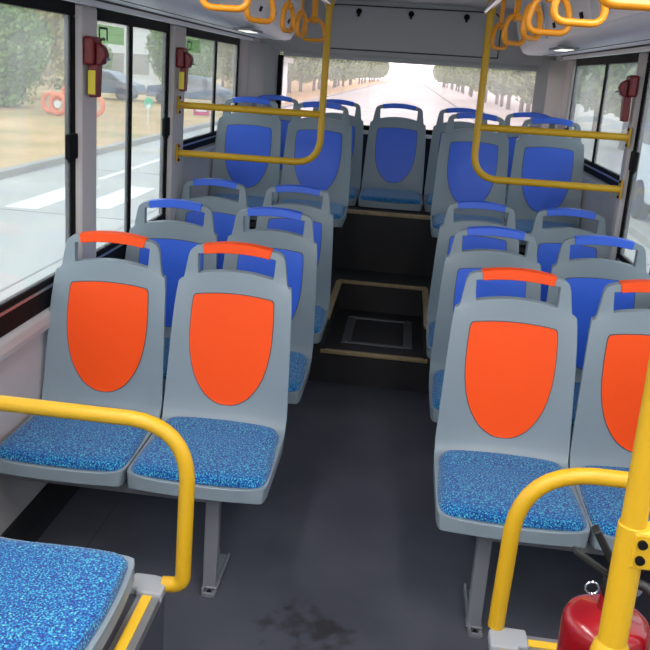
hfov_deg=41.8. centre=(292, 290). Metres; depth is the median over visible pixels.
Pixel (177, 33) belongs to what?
trim
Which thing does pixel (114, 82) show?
parked car
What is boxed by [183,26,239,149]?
window
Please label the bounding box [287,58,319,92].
tree
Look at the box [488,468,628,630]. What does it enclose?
guard rail
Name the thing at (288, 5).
strap
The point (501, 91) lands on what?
tree
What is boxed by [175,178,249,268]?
seat
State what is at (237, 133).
seat
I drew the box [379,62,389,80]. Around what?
tree
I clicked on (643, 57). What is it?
trim
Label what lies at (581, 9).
hatch
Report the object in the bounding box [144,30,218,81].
broadleaf tree
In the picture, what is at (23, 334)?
trim
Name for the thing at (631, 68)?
tree
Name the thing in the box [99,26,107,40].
window sticker
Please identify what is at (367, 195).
seat cushion
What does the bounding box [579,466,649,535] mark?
seat cushion
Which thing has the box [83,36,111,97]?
hammer
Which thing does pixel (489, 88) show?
tree
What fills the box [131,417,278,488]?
seat cushion
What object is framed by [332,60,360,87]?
tree
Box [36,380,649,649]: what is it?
floor
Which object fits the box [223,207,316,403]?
seat
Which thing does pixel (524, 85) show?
tree
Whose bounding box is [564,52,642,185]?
window
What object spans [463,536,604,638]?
support frame
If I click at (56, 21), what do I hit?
broadleaf tree
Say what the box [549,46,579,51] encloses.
reading lamp
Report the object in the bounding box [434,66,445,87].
tree
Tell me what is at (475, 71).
tree
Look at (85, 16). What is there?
window pillar
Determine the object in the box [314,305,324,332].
seat cushion
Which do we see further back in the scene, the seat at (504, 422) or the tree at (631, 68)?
the tree at (631, 68)
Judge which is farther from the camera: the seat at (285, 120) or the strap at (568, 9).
the seat at (285, 120)
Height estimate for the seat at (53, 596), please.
0.767 m
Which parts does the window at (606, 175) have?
drip rail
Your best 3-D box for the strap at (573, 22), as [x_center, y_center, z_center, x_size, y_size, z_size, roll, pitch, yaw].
[0.620,-0.686,1.801,0.128,0.244,0.035,4,15,3]
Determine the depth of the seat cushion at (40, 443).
2.95 m
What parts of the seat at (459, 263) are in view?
panel, grab handle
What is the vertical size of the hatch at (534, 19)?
0.192 m
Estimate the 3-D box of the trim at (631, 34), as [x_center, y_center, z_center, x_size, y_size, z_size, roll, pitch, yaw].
[1.241,-0.795,1.873,0.485,0.375,8.920,5,15,7]
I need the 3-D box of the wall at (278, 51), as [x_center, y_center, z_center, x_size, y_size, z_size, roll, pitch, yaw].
[0.879,-1.187,7.207,2.500,2.480,0.060,5,15,7]
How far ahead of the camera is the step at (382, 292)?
5.87 m
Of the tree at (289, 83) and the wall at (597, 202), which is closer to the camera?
the wall at (597, 202)
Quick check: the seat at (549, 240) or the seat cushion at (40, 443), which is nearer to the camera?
the seat cushion at (40, 443)
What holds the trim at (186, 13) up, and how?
attached to the wall at (21, 372)
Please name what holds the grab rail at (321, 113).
attached to the wall at (21, 372)
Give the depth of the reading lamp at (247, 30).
4.74 m
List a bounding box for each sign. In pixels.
[144,97,152,124]
[193,109,208,116]
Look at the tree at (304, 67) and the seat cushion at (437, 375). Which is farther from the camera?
the tree at (304, 67)
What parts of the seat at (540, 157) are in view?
panel, grab handle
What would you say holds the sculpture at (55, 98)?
on the lawn
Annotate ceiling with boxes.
[352,0,514,8]
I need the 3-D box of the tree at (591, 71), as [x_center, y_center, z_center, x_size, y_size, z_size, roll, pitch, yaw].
[12.209,-8.778,29.296,6.132,7.860,4.867,14,18,35]
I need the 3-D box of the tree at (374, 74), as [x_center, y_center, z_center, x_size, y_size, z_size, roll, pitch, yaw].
[18.742,-53.778,201.732,5.083,8.389,6.451,3,15,-4]
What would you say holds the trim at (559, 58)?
attached to the wall at (597, 202)
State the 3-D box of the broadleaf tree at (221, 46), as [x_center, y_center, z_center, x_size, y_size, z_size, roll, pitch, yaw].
[-8.328,-21.880,72.035,7.095,9.017,7.213,-5,17,-29]
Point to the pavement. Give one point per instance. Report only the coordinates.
(609, 156)
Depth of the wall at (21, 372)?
3.19 m
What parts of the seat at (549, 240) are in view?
panel, grab handle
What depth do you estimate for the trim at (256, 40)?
6.81 m
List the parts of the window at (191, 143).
drip rail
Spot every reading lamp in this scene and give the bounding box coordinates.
[233,27,262,32]
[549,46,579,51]
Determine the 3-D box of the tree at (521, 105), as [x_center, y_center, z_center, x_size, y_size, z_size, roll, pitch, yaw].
[16.966,-16.625,60.072,6.272,8.040,4.978,5,15,5]
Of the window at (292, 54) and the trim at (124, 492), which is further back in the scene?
the window at (292, 54)
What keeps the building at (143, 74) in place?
on the lawn
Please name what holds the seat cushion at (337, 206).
on the seat at (329, 172)
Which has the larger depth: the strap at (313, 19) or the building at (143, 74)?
the building at (143, 74)
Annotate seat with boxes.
[0,230,166,486]
[0,537,134,649]
[125,198,217,390]
[127,241,291,504]
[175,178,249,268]
[209,96,280,219]
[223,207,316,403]
[251,95,300,199]
[256,185,332,342]
[277,101,351,227]
[313,99,362,205]
[358,103,425,210]
[424,107,486,211]
[426,201,518,357]
[429,226,540,422]
[430,112,508,237]
[433,267,589,547]
[504,112,554,217]
[504,117,583,244]
[525,208,608,301]
[546,235,649,437]
[569,279,649,550]
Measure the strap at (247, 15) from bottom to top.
0.244 m
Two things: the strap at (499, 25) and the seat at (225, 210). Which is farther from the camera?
the seat at (225, 210)
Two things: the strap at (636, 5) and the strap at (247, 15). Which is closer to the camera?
the strap at (636, 5)
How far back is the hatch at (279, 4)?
5.43 m
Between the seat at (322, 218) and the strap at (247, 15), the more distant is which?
the seat at (322, 218)
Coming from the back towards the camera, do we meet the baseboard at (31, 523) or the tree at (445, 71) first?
the tree at (445, 71)
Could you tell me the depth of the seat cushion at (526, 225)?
5.47 m
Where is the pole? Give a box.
[590,356,649,649]
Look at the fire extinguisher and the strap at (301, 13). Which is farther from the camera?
the strap at (301, 13)
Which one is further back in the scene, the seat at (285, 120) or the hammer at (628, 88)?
the seat at (285, 120)
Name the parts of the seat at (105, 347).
panel, grab handle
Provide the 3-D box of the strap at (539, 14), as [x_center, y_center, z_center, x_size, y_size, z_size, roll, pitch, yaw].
[0.722,-0.871,2.531,0.047,0.244,0.126,10,16,24]
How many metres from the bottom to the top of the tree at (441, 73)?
7.565 m
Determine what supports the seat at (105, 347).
on the support frame at (214, 563)
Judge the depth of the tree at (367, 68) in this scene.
158.50 m
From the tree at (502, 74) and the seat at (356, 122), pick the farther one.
the tree at (502, 74)
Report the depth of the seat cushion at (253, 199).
5.76 m
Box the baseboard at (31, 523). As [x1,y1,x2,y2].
[0,483,79,541]
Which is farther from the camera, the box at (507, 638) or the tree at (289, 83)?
the tree at (289, 83)
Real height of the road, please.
0.106 m
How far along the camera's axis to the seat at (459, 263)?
3.91 m
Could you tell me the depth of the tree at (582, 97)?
36.50 m
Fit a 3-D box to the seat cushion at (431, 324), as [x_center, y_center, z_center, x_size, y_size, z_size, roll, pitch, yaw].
[0.955,0.247,4.519,0.469,0.040,0.453,5,15,7]
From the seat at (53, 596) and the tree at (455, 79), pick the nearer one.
the seat at (53, 596)
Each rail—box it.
[176,0,334,164]
[322,0,331,5]
[484,0,501,12]
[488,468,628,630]
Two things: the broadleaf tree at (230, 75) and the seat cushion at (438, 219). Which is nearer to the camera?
the seat cushion at (438, 219)
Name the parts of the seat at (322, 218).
panel, grab handle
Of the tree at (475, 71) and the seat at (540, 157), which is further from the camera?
the tree at (475, 71)
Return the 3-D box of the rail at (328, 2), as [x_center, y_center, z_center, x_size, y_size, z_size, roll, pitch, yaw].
[-0.227,-0.852,1.446,0.032,0.221,6.332,5,15,7]
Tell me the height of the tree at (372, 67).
8.022 m
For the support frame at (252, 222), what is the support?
on the step at (382, 292)
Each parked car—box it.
[54,69,146,100]
[146,75,232,103]
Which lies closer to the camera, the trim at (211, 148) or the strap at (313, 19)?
the strap at (313, 19)
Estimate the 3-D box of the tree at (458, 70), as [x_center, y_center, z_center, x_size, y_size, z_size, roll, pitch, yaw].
[22.927,-28.105,106.615,5.701,7.414,4.492,15,18,37]
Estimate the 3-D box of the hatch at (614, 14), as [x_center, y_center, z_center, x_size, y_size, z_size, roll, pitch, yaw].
[1.178,-1.062,2.950,0.069,0.192,1.100,5,15,7]
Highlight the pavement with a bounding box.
[423,83,649,230]
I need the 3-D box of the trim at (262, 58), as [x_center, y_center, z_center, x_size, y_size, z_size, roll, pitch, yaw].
[-0.284,-1.461,7.042,0.188,1.150,0.437,5,15,7]
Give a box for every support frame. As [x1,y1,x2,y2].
[0,473,229,597]
[250,220,256,226]
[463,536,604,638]
[519,245,525,252]
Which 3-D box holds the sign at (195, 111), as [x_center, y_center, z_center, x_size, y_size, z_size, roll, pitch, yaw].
[-3.669,-7.237,34.073,0.640,0.500,0.085,5,15,7]
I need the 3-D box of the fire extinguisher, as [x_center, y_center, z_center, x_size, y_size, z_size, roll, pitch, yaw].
[0.591,0.714,1.618,0.178,0.575,0.162,5,15,7]
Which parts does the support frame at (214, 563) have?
leg, foot rail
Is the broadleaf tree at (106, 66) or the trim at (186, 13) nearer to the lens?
the trim at (186, 13)
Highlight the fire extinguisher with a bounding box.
[556,524,649,649]
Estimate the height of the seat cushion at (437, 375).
0.040 m
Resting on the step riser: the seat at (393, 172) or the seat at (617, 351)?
the seat at (393, 172)
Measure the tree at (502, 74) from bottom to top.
7.550 m
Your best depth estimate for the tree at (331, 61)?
87.20 m
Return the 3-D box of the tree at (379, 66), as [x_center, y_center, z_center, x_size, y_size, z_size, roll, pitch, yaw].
[19.556,-55.858,212.277,5.516,7.173,4.346,0,15,-12]
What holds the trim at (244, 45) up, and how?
attached to the wall at (21, 372)
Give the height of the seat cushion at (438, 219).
0.040 m
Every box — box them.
[102,573,165,649]
[488,627,557,649]
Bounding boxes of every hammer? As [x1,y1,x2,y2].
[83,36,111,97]
[176,47,195,91]
[615,75,639,121]
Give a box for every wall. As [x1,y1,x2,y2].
[0,3,239,535]
[275,50,536,193]
[579,51,649,235]
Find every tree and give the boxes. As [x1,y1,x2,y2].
[0,4,55,106]
[13,8,104,98]
[102,37,113,69]
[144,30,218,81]
[208,41,231,77]
[217,42,234,86]
[281,52,299,79]
[287,57,321,83]
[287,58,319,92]
[299,59,321,91]
[308,59,334,90]
[317,59,345,89]
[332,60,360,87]
[342,61,368,85]
[357,61,375,83]
[358,62,369,83]
[367,62,381,81]
[368,62,378,81]
[378,63,386,80]
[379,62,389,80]
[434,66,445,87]
[438,66,451,88]
[443,67,466,90]
[446,66,465,93]
[456,67,472,96]
[460,67,467,82]
[465,68,487,101]
[466,68,476,90]
[469,68,498,104]
[478,68,506,106]
[486,69,513,109]
[488,69,523,111]
[492,69,530,111]
[506,70,534,105]
[529,72,615,128]
[575,76,620,131]
[577,57,631,149]
[598,52,638,99]
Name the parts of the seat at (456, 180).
panel, grab handle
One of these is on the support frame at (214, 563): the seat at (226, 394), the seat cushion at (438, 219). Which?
the seat at (226, 394)
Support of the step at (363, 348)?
on the floor
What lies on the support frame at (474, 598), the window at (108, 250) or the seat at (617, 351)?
the seat at (617, 351)
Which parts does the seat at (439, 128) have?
grab handle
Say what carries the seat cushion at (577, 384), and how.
on the seat at (587, 278)
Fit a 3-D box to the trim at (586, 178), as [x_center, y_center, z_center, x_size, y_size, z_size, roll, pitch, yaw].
[1.916,-0.785,5.701,0.028,0.051,1.950,5,15,7]
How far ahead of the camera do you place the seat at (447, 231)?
4.71 m
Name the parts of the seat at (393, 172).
panel, grab handle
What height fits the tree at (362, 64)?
8.407 m
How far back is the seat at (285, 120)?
6.76 m
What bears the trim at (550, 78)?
attached to the wall at (597, 202)
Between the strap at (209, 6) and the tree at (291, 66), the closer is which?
the strap at (209, 6)
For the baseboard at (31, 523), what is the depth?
3.35 m
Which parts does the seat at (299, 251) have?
panel, grab handle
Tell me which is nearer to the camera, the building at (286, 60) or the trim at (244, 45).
the trim at (244, 45)
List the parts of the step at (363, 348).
hatch frame, hatch plate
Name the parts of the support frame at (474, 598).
foot rail, leg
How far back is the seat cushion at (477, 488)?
2.82 m
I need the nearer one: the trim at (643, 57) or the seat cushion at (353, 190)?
the trim at (643, 57)
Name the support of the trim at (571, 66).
attached to the wall at (597, 202)
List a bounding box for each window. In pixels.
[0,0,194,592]
[90,6,169,259]
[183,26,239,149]
[276,52,537,138]
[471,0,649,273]
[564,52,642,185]
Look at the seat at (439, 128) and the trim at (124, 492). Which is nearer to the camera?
the trim at (124, 492)
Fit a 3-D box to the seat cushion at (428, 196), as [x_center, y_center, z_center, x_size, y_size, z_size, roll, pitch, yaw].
[1.235,-0.681,6.416,0.469,0.040,0.453,5,15,7]
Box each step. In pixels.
[307,268,431,392]
[320,308,426,391]
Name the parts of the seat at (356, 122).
grab handle, panel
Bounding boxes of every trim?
[0,259,124,361]
[65,0,304,40]
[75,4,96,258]
[86,492,602,565]
[165,24,185,219]
[182,143,215,163]
[237,39,248,105]
[243,37,260,42]
[246,42,276,107]
[261,0,555,65]
[517,0,649,59]
[529,60,567,128]
[556,56,575,60]
[559,60,575,128]
[582,172,612,197]
[608,52,648,259]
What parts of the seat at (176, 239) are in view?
panel, grab handle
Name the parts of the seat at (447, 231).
panel, grab handle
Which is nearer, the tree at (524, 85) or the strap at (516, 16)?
the strap at (516, 16)
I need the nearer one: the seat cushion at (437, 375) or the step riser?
the seat cushion at (437, 375)
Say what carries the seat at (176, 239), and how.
on the support frame
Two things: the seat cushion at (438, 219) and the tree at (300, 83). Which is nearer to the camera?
the seat cushion at (438, 219)
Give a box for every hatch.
[220,0,268,17]
[267,0,297,28]
[522,4,547,43]
[545,0,592,36]
[598,1,646,23]
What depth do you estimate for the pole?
1.31 m
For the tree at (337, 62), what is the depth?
94.68 m
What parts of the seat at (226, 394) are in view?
panel, grab handle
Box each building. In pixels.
[97,21,161,88]
[281,57,293,102]
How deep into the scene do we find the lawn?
28.06 m
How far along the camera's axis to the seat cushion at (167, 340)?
3.91 m
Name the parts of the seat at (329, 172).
panel, grab handle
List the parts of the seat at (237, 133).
panel, grab handle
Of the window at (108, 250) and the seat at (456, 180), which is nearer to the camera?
the window at (108, 250)
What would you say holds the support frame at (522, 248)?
on the step at (382, 292)
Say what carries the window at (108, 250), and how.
in the wall at (21, 372)
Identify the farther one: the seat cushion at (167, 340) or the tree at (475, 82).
the tree at (475, 82)
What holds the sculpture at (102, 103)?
on the lawn
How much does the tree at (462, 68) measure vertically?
7.219 m
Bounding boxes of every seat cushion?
[0,404,147,470]
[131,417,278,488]
[164,338,169,378]
[211,193,273,206]
[280,199,344,218]
[288,351,306,391]
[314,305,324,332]
[349,186,357,198]
[359,188,421,203]
[425,193,432,204]
[428,321,435,347]
[432,213,501,228]
[432,370,444,409]
[438,450,586,530]
[515,219,576,233]
[571,382,579,425]
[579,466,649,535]
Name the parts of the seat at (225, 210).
panel, grab handle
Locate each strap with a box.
[199,0,250,12]
[244,0,275,24]
[280,0,294,33]
[295,0,306,37]
[301,0,325,41]
[490,0,507,50]
[501,0,526,45]
[520,0,542,40]
[525,0,572,36]
[550,0,608,27]
[598,0,649,10]
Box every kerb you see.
[0,81,389,179]
[422,83,649,248]
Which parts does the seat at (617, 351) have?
panel, grab handle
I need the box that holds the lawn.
[0,62,386,168]
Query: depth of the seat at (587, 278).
3.85 m
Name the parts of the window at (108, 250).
drip rail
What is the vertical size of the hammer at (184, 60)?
0.235 m
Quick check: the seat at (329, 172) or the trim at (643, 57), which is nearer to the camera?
the trim at (643, 57)
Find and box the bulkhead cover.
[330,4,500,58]
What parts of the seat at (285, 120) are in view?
grab handle, panel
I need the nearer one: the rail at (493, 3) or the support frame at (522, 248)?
the rail at (493, 3)
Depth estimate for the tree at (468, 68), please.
90.72 m
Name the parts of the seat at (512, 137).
panel, grab handle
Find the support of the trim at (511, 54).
attached to the wall at (278, 51)
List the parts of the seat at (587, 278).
panel, grab handle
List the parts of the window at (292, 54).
frame, sill, trim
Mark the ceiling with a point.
(510, 4)
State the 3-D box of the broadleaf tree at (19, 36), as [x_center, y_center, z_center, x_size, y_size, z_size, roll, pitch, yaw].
[-11.055,-9.492,31.530,5.308,5.237,4.803,-7,18,-34]
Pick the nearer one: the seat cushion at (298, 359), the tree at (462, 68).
the seat cushion at (298, 359)
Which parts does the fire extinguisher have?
carry handle, lever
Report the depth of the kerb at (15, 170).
19.97 m
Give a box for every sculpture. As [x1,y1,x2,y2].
[41,86,64,115]
[97,96,104,116]
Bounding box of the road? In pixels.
[0,81,649,300]
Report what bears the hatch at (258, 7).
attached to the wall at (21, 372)
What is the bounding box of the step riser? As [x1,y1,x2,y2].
[250,189,524,276]
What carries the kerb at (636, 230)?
on the road
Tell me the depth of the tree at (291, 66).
59.32 m
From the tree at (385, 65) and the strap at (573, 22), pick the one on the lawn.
the tree at (385, 65)
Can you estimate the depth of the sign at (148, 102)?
27.23 m
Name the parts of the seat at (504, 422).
panel, grab handle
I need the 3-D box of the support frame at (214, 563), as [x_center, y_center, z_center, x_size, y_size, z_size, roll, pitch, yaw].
[-0.637,0.809,3.113,0.805,0.388,0.324,5,15,7]

